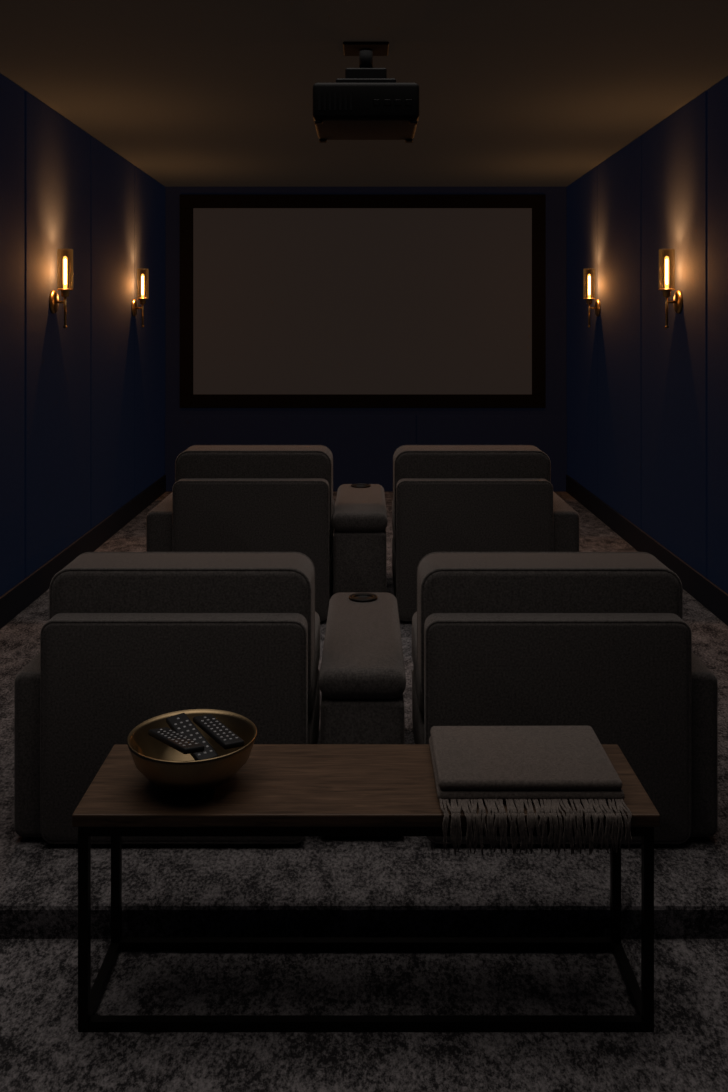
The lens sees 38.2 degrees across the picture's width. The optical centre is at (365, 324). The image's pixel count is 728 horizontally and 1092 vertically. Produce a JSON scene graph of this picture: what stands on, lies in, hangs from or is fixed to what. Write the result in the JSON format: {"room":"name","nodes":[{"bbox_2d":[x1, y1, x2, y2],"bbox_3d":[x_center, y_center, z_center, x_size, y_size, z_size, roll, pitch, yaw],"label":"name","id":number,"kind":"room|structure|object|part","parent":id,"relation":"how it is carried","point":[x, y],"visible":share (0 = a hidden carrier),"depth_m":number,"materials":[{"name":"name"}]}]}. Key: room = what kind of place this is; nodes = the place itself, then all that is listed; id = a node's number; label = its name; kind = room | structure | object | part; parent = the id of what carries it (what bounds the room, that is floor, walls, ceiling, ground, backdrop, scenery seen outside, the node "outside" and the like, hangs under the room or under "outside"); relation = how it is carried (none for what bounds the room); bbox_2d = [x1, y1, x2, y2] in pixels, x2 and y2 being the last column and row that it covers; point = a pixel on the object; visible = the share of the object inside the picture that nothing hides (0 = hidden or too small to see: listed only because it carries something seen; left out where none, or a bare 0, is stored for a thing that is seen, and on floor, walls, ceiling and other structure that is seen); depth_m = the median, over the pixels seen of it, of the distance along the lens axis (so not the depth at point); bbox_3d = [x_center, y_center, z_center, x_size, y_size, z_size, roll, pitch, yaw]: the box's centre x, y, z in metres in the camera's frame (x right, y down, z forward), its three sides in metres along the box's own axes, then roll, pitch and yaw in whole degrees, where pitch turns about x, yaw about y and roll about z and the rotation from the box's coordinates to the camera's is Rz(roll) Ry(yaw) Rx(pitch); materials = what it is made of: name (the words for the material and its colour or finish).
{"room":"home theater","nodes":[
{"label":"home theater","id":0,"kind":"room"},
{"bbox_2d":[0,73,164,596],"bbox_3d":[-1.840,0.212,3.865,0.120,2.885,11.130,0,0,0],"label":"wall","id":1,"kind":"structure","parent":0,"point":[82,404],"depth_m":6.33,"materials":[{"name":"blue fabric"}]},
{"bbox_2d":[49,249,72,327],"bbox_3d":[-1.721,-0.205,5.960,0.117,0.450,0.132,0,0,0],"label":"wall sconce","id":2,"kind":"object","parent":1,"relation":"attached to","point":[54,301],"visible":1,"depth_m":5.95,"materials":[{"name":"gold metal"}]},
{"bbox_3d":[-1.711,-0.092,5.960,0.097,0.225,0.090,0,0,0],"label":"arm","id":3,"kind":"part","parent":2,"relation":"part of","materials":[{"name":"gold metal"}]},
{"bbox_2d":[0,475,165,628],"bbox_3d":[-1.772,1.395,6.005,0.015,0.150,6.649,0,0,0],"label":"baseboard","id":4,"kind":"structure","parent":1,"relation":"attached to","point":[14,601],"depth_m":6.31,"materials":[{"name":"black"}]},
{"bbox_2d":[131,268,148,327],"bbox_3d":[-1.721,-0.205,8.030,0.117,0.450,0.132,0,0,0],"label":"wall sconce","id":5,"kind":"object","parent":1,"relation":"attached to","point":[134,307],"visible":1,"depth_m":8.02,"materials":[{"name":"gold metal"}]},
{"bbox_3d":[-1.711,-0.092,8.030,0.097,0.225,0.090,0,0,0],"label":"arm","id":6,"kind":"part","parent":5,"relation":"part of","materials":[{"name":"gold metal"}]},
{"bbox_3d":[-1.708,-0.318,8.030,0.088,0.225,0.088,0,0,0],"label":"lamp shade","id":7,"kind":"part","parent":5,"relation":"part of","materials":[{"name":"orange glass"}]},
{"bbox_2d":[0,492,727,1091],"bbox_3d":[0.000,1.562,3.865,3.800,0.185,11.130,0,0,0],"label":"floor","id":8,"kind":"structure","parent":0,"point":[316,886],"depth_m":2.59,"materials":[{"name":"carpet"}]},
{"bbox_2d":[14,552,319,843],"bbox_3d":[-0.579,1.082,3.405,0.842,0.750,0.930,0,0,0],"label":"seat","id":9,"kind":"object","parent":8,"relation":"on","point":[128,639],"visible":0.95,"depth_m":2.94,"materials":[{"name":"beige fabric"}]},
{"bbox_3d":[-0.921,1.220,3.420,0.158,0.470,0.900,0,0,0],"label":"armrest","id":10,"kind":"part","parent":9,"relation":"part of","materials":[{"name":"beige fabric"}]},
{"bbox_2d":[49,552,314,695],"bbox_3d":[-0.540,0.909,3.163,0.763,0.405,0.235,0,0,0],"label":"cushion","id":11,"kind":"object","parent":9,"relation":"on","point":[93,582],"depth_m":3.04,"materials":[{"name":"beige fabric"}]},
{"bbox_2d":[308,612,319,715],"bbox_3d":[-0.502,1.143,3.578,0.669,0.205,0.585,0,0,0],"label":"seat cushion","id":12,"kind":"object","parent":9,"relation":"on","point":[312,696],"depth_m":3.56,"materials":[{"name":"beige fabric"}]},
{"bbox_3d":[-0.502,1.353,3.442,0.669,0.205,0.795,0,0,0],"label":"seat","id":13,"kind":"part","parent":9,"relation":"part of","materials":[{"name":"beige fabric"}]},
{"bbox_2d":[146,445,334,620],"bbox_3d":[-0.631,1.043,5.662,0.916,0.826,1.023,0,0,0],"label":"seat","id":14,"kind":"object","parent":8,"relation":"on","point":[223,498],"visible":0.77,"depth_m":5.15,"materials":[{"name":"beige fabric"}]},
{"bbox_3d":[-0.980,1.187,5.678,0.217,0.534,0.990,0,0,0],"label":"armrest","id":15,"kind":"part","parent":14,"relation":"part of","materials":[{"name":"beige fabric"}]},
{"bbox_2d":[175,445,332,532],"bbox_3d":[-0.566,0.853,5.395,0.786,0.446,0.258,0,0,0],"label":"cushion","id":16,"kind":"object","parent":14,"relation":"on","point":[197,461],"depth_m":5.27,"materials":[{"name":"beige fabric"}]},
{"bbox_3d":[-0.525,1.341,5.703,0.683,0.226,0.874,0,0,0],"label":"seat","id":17,"kind":"part","parent":14,"relation":"part of","materials":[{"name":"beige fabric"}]},
{"bbox_2d":[329,499,334,552],"bbox_3d":[-0.525,1.110,5.851,0.683,0.226,0.644,0,0,0],"label":"seat cushion","id":18,"kind":"object","parent":14,"relation":"on","point":[331,533],"depth_m":5.70,"materials":[{"name":"beige fabric"}]},
{"bbox_2d":[332,483,387,594],"bbox_3d":[-0.030,1.188,5.684,0.275,0.532,0.990,0,0,0],"label":"console","id":19,"kind":"object","parent":8,"relation":"on","point":[359,522],"visible":0.94,"depth_m":5.19,"materials":[{"name":"beige fabric"}]},
{"bbox_2d":[319,592,405,743],"bbox_3d":[-0.010,1.213,3.425,0.250,0.484,0.900,0,0,0],"label":"console","id":20,"kind":"object","parent":8,"relation":"on","point":[362,678],"visible":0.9,"depth_m":2.99,"materials":[{"name":"beige fabric"}]},
{"bbox_2d":[72,744,659,1031],"bbox_3d":[0.000,1.313,2.495,1.290,0.481,0.390,0,0,0],"label":"console table","id":21,"kind":"object","parent":8,"relation":"on","point":[280,789],"visible":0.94,"depth_m":2.35,"materials":[{"name":"brown wood"}]},
{"bbox_2d":[127,709,256,793],"bbox_3d":[-0.405,1.013,2.455,0.300,0.117,0.318,0,0,0],"label":"brass bowl","id":22,"kind":"object","parent":21,"relation":"on","point":[167,768],"visible":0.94,"depth_m":2.38,"materials":[{"name":"brown metal"}]},
{"bbox_2d":[148,727,203,753],"bbox_3d":[-0.436,0.949,2.400,0.050,0.042,0.214,0,0,-33],"label":"remote control","id":23,"kind":"object","parent":22,"relation":"in","point":[181,743],"visible":1,"depth_m":2.38,"materials":[{"name":"black plastic"}]},
{"bbox_2d":[166,713,218,759],"bbox_3d":[-0.409,0.970,2.465,0.050,0.048,0.214,0,0,-31],"label":"remote control","id":24,"kind":"object","parent":22,"relation":"in","point":[180,723],"visible":0.73,"depth_m":2.48,"materials":[{"name":"black plastic"}]},
{"bbox_2d":[193,714,243,748],"bbox_3d":[-0.350,0.959,2.480,0.050,0.022,0.215,0,0,-29],"label":"remote control","id":25,"kind":"object","parent":22,"relation":"in","point":[226,738],"visible":1,"depth_m":2.46,"materials":[{"name":"black plastic"}]},
{"bbox_3d":[0.000,1.328,2.467,1.266,0.452,0.319,0,0,0],"label":"table frame","id":26,"kind":"part","parent":21,"relation":"part of","materials":[{"name":"black metal"}]},
{"bbox_2d":[429,726,631,854],"bbox_3d":[0.370,1.085,2.480,0.420,0.136,0.399,0,0,0],"label":"throw blanket","id":27,"kind":"object","parent":21,"relation":"on","point":[519,765],"visible":1,"depth_m":2.35,"materials":[{"name":"fabric"}]},
{"bbox_2d":[392,445,578,620],"bbox_3d":[0.600,1.043,5.662,0.916,0.826,1.023,0,0,0],"label":"seat","id":28,"kind":"object","parent":8,"relation":"on","point":[447,498],"visible":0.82,"depth_m":5.15,"materials":[{"name":"beige fabric"}]},
{"bbox_2d":[392,501,395,550],"bbox_3d":[0.494,1.110,5.851,0.683,0.226,0.644,0,0,0],"label":"seat cushion","id":29,"kind":"object","parent":28,"relation":"on","point":[394,532],"depth_m":5.81,"materials":[{"name":"beige fabric"}]},
{"bbox_3d":[0.494,1.341,5.703,0.683,0.226,0.874,0,0,0],"label":"seat","id":30,"kind":"part","parent":28,"relation":"part of","materials":[{"name":"beige fabric"}]},
{"bbox_2d":[393,445,550,530],"bbox_3d":[0.535,0.853,5.395,0.786,0.446,0.258,0,0,0],"label":"cushion","id":31,"kind":"object","parent":28,"relation":"on","point":[409,461],"depth_m":5.27,"materials":[{"name":"beige fabric"}]},
{"bbox_3d":[0.949,1.187,5.678,0.217,0.534,0.990,0,0,0],"label":"armrest","id":32,"kind":"part","parent":28,"relation":"part of","materials":[{"name":"beige fabric"}]},
{"bbox_2d":[412,552,717,843],"bbox_3d":[0.579,1.082,3.405,0.842,0.750,0.930,0,0,0],"label":"seat","id":33,"kind":"object","parent":8,"relation":"on","point":[602,641],"visible":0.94,"depth_m":2.94,"materials":[{"name":"beige fabric"}]},
{"bbox_2d":[412,612,423,715],"bbox_3d":[0.502,1.143,3.578,0.669,0.205,0.585,0,0,0],"label":"seat cushion","id":34,"kind":"object","parent":33,"relation":"on","point":[419,696],"depth_m":3.56,"materials":[{"name":"beige fabric"}]},
{"bbox_3d":[0.502,1.353,3.442,0.669,0.205,0.795,0,0,0],"label":"seat","id":35,"kind":"part","parent":33,"relation":"part of","materials":[{"name":"beige fabric"}]},
{"bbox_2d":[417,552,682,695],"bbox_3d":[0.540,0.909,3.163,0.763,0.405,0.235,0,0,0],"label":"cushion","id":36,"kind":"object","parent":33,"relation":"on","point":[447,582],"depth_m":3.04,"materials":[{"name":"beige fabric"}]},
{"bbox_3d":[0.921,1.220,3.420,0.158,0.470,0.900,0,0,0],"label":"armrest","id":37,"kind":"part","parent":33,"relation":"part of","materials":[{"name":"beige fabric"}]},
{"bbox_2d":[0,0,727,186],"bbox_3d":[0.000,-1.280,3.865,3.800,0.100,11.130,0,0,0],"label":"ceiling","id":38,"kind":"structure","parent":0,"point":[190,93],"depth_m":5.24,"materials":[{"name":"grey"}]},
{"bbox_2d":[313,42,418,142],"bbox_3d":[0.000,-1.039,4.675,0.450,0.382,0.556,0,0,0],"label":"projector","id":39,"kind":"object","parent":38,"relation":"hanging from","point":[365,104],"visible":1,"depth_m":4.41,"materials":[{"name":"black plastic"}]},
{"bbox_2d":[165,187,566,491],"bbox_3d":[0.000,0.212,9.345,3.600,2.885,0.170,0,0,0],"label":"wall","id":40,"kind":"structure","parent":0,"point":[362,442],"depth_m":9.26,"materials":[{"name":"blue paint"}]},
{"bbox_2d":[180,195,545,407],"bbox_3d":[-0.030,-0.210,9.310,3.240,1.890,0.035,0,0,0],"label":"projection screen","id":41,"kind":"object","parent":40,"relation":"attached to","point":[287,301],"visible":1,"depth_m":9.30,"materials":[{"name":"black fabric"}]},
{"bbox_2d":[567,76,727,593],"bbox_3d":[1.840,0.212,3.865,0.120,2.885,11.130,0,0,0],"label":"wall","id":42,"kind":"structure","parent":0,"point":[647,401],"depth_m":6.41,"materials":[{"name":"blue fabric"}]},
{"bbox_2d":[583,268,600,327],"bbox_3d":[1.721,-0.205,8.030,0.117,0.450,0.132,0,0,0],"label":"wall sconce","id":43,"kind":"object","parent":42,"relation":"attached to","point":[597,307],"visible":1,"depth_m":8.02,"materials":[{"name":"gold metal"}]},
{"bbox_3d":[1.708,-0.318,8.030,0.088,0.225,0.088,0,0,0],"label":"lamp shade","id":44,"kind":"part","parent":43,"relation":"part of","materials":[{"name":"orange glass"}]},
{"bbox_3d":[1.711,-0.092,8.030,0.097,0.225,0.090,0,0,0],"label":"arm","id":45,"kind":"part","parent":43,"relation":"part of","materials":[{"name":"gold metal"}]},
{"bbox_2d":[566,475,727,625],"bbox_3d":[1.772,1.395,6.005,0.015,0.150,6.649,0,0,0],"label":"baseboard","id":46,"kind":"structure","parent":42,"relation":"attached to","point":[712,597],"depth_m":6.38,"materials":[{"name":"black"}]},
{"bbox_2d":[659,249,682,327],"bbox_3d":[1.721,-0.205,5.960,0.117,0.450,0.132,0,0,0],"label":"wall sconce","id":47,"kind":"object","parent":42,"relation":"attached to","point":[677,301],"visible":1,"depth_m":5.95,"materials":[{"name":"gold metal"}]},
{"bbox_3d":[1.711,-0.092,5.960,0.097,0.225,0.090,0,0,0],"label":"arm","id":48,"kind":"part","parent":47,"relation":"part of","materials":[{"name":"gold metal"}]}
]}

